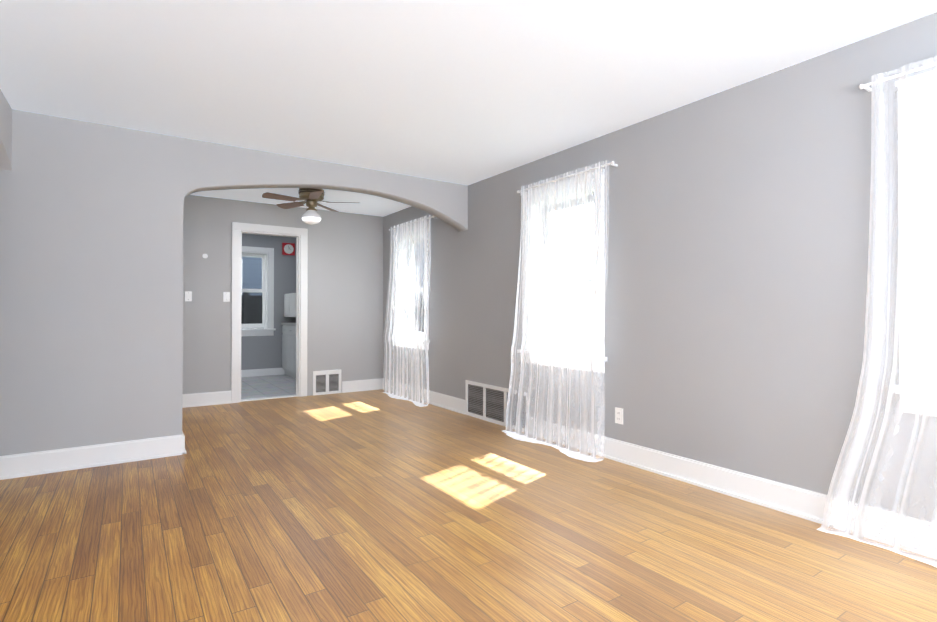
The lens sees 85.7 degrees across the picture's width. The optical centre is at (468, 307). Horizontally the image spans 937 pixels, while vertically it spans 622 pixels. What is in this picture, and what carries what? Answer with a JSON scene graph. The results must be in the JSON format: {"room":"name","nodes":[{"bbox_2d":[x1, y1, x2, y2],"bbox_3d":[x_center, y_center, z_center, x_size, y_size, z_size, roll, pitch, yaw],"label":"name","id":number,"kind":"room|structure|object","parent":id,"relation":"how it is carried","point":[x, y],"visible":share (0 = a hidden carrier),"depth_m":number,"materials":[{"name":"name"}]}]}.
{"room":"empty living room","nodes":[
{"label":"empty living room","id":0,"kind":"room"},
{"bbox_2d":[0,89,11,170],"bbox_3d":[-1.458,-0.114,0.897,0.130,2.640,5.820,0,-1,-34],"label":"wall","id":1,"kind":"structure","parent":0,"point":[5,136],"depth_m":3.23,"materials":[{"name":"grey paint"}]},
{"bbox_2d":[0,109,467,455],"bbox_3d":[-2.133,-0.090,4.059,5.005,2.640,0.180,0,-1,-34],"label":"wall","id":2,"kind":"structure","parent":0,"point":[91,283],"depth_m":3.63,"materials":[{"name":"grey paint"}]},
{"bbox_2d":[241,375,295,398],"bbox_3d":[-3.053,1.208,7.627,3.030,0.097,2.620,0,-1,-34],"label":"floor","id":3,"kind":"structure","parent":0,"point":[265,386],"depth_m":7.40,"materials":[{"name":"grey tile"}]},
{"bbox_2d":[281,323,295,378],"bbox_3d":[-2.659,0.713,8.441,0.622,0.900,1.204,0,-1,-34],"label":"base cabinet","id":4,"kind":"object","parent":3,"relation":"on","point":[289,348],"visible":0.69,"depth_m":8.37,"materials":[{"name":"white wood"}]},
{"bbox_2d":[241,233,295,369],"bbox_3d":[-3.715,-0.056,8.619,3.030,2.640,0.250,0,-1,-34],"label":"wall","id":5,"kind":"structure","parent":0,"point":[261,352],"depth_m":8.72,"materials":[{"name":"grey paint"}]},
{"bbox_2d":[241,246,275,335],"bbox_3d":[-3.816,-0.269,8.519,1.020,1.505,0.305,0,-1,-34],"label":"window","id":6,"kind":"structure","parent":5,"relation":"in","point":[266,327],"depth_m":8.66,"materials":[{"name":"white"}]},
{"bbox_2d":[282,243,294,255],"bbox_3d":[-3.146,-1.019,8.837,0.210,0.210,0.037,0,-1,-34],"label":"clock","id":7,"kind":"object","parent":5,"relation":"attached to","point":[288,248],"visible":0.98,"depth_m":8.82,"materials":[{"name":"red"}]},
{"bbox_2d":[284,293,295,316],"bbox_3d":[-2.671,-0.036,8.505,0.575,0.400,1.094,0,-1,-34],"label":"upper cabinet","id":8,"kind":"object","parent":5,"relation":"attached to","point":[289,304],"visible":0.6,"depth_m":8.44,"materials":[{"name":"white"}]},
{"bbox_2d":[182,195,382,395],"bbox_3d":[-2.345,-0.072,6.479,2.650,2.640,0.130,0,-1,-34],"label":"wall","id":9,"kind":"structure","parent":0,"point":[345,300],"depth_m":6.60,"materials":[{"name":"grey paint"}]},
{"bbox_2d":[185,291,191,300],"bbox_3d":[-3.216,-0.127,5.804,0.070,0.115,0.016,0,-1,-34],"label":"switch plate","id":10,"kind":"object","parent":9,"relation":"attached to","point":[188,296],"depth_m":5.81,"materials":[{"name":"white plastic"}]},
{"bbox_2d":[223,292,229,301],"bbox_3d":[-2.885,-0.125,6.028,0.070,0.115,0.016,0,-1,-34],"label":"switch plate","id":11,"kind":"object","parent":9,"relation":"attached to","point":[226,295],"depth_m":6.03,"materials":[{"name":"white plastic"}]},
{"bbox_2d":[231,222,307,402],"bbox_3d":[-2.507,0.062,6.369,0.900,2.170,0.170,0,-1,-34],"label":"door frame","id":12,"kind":"structure","parent":9,"relation":"attached to","point":[300,235],"depth_m":6.35,"materials":[{"name":"white wood"}]},
{"bbox_2d":[313,369,340,395],"bbox_3d":[-1.869,0.993,6.696,0.380,0.315,0.030,0,-1,-34],"label":"air vent","id":13,"kind":"object","parent":9,"relation":"in","point":[326,382],"visible":1,"depth_m":6.69,"materials":[{"name":"white metal"}]},
{"bbox_2d":[0,389,936,621],"bbox_3d":[-0.944,1.168,2.446,5.325,0.100,8.330,0,-1,-34],"label":"floor","id":14,"kind":"structure","parent":0,"point":[371,506],"depth_m":2.43,"materials":[{"name":"brown wood"}]},
{"bbox_2d":[0,0,936,216],"bbox_3d":[-1.676,-1.374,3.551,5.325,0.120,10.950,0,-1,-34],"label":"ceiling","id":15,"kind":"structure","parent":0,"point":[466,92],"depth_m":2.77,"materials":[{"name":"white paint"}]},
{"bbox_2d":[262,188,358,224],"bbox_3d":[-1.745,-1.106,5.552,1.003,0.385,1.013,0,-1,-34],"label":"ceiling fan","id":16,"kind":"object","parent":15,"relation":"hanging from","point":[311,197],"visible":0.98,"depth_m":5.51,"materials":[{"name":"brown metal"}]},
{"bbox_2d":[383,12,936,522],"bbox_3d":[0.428,-0.083,4.960,0.250,2.640,10.950,0,-1,-34],"label":"wall","id":17,"kind":"structure","parent":0,"point":[737,258],"depth_m":3.01,"materials":[{"name":"grey paint"}]},
{"bbox_2d":[382,215,435,406],"bbox_3d":[-0.784,0.025,6.320,0.240,2.225,1.206,0,-1,-34],"label":"sheer curtain","id":18,"kind":"object","parent":17,"relation":"hanging from","point":[418,224],"visible":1,"depth_m":6.30,"materials":[{"name":"white fabric"}]},
{"bbox_2d":[390,223,429,349],"bbox_3d":[-0.647,-0.254,6.534,0.335,1.545,1.000,0,-1,-34],"label":"window","id":19,"kind":"structure","parent":17,"relation":"in","point":[424,316],"depth_m":6.77,"materials":[{"name":"white"}]},
{"bbox_2d":[0,368,936,558],"bbox_3d":[-1.697,1.051,3.519,4.875,0.150,10.450,0,-1,-34],"label":"baseboard","id":20,"kind":"structure","parent":17,"relation":"attached to","point":[806,504],"depth_m":3.39,"materials":[{"name":"white wood"}]},
{"bbox_2d":[465,380,529,431],"bbox_3d":[0.259,0.954,4.965,0.016,0.365,1.020,0,-1,-34],"label":"air vent","id":21,"kind":"object","parent":17,"relation":"in","point":[486,402],"visible":0.79,"depth_m":5.00,"materials":[{"name":"white metal"}]},
{"bbox_2d":[502,160,617,461],"bbox_3d":[0.672,0.016,4.139,0.262,2.210,1.202,0,-1,-34],"label":"sheer curtain","id":22,"kind":"object","parent":17,"relation":"hanging from","point":[579,455],"visible":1,"depth_m":4.10,"materials":[{"name":"white fabric"}]},
{"bbox_2d":[517,169,606,372],"bbox_3d":[0.862,-0.271,4.295,0.335,1.545,1.000,0,-1,-34],"label":"window","id":23,"kind":"structure","parent":17,"relation":"in","point":[596,331],"depth_m":4.35,"materials":[{"name":"white"}]},
{"bbox_2d":[615,407,622,424],"bbox_3d":[1.106,0.797,3.716,0.010,0.116,0.070,0,-1,-34],"label":"electrical outlet plate","id":24,"kind":"object","parent":17,"relation":"attached to","point":[618,415],"visible":1,"depth_m":3.71,"materials":[{"name":"white plastic"}]},
{"bbox_2d":[817,57,936,567],"bbox_3d":[2.191,-0.001,1.962,0.178,2.210,1.452,0,-1,-34],"label":"sheer curtain","id":25,"kind":"object","parent":17,"relation":"hanging from","point":[876,450],"visible":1,"depth_m":2.33,"materials":[{"name":"white fabric"}]},
{"bbox_2d":[893,69,936,415],"bbox_3d":[2.383,-0.288,2.040,0.335,1.545,1.000,0,-1,-34],"label":"window","id":26,"kind":"structure","parent":17,"relation":"in","point":[921,261],"depth_m":2.31,"materials":[{"name":"white"}]},
{"label":"outside","id":27,"kind":"structure","parent":0,"visible":0},
{"bbox_3d":[-1.526,1.460,6.706,29.025,0.020,29.350,0,-1,-34],"label":"ground","id":28,"kind":"structure","parent":27,"visible":0},
{"bbox_2d":[241,243,423,331],"bbox_3d":[-6.308,-1.753,12.908,10.800,6.500,6.660,0,-1,-34],"label":"house","id":29,"kind":"structure","parent":28,"relation":"on","point":[252,297],"depth_m":11.69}
]}

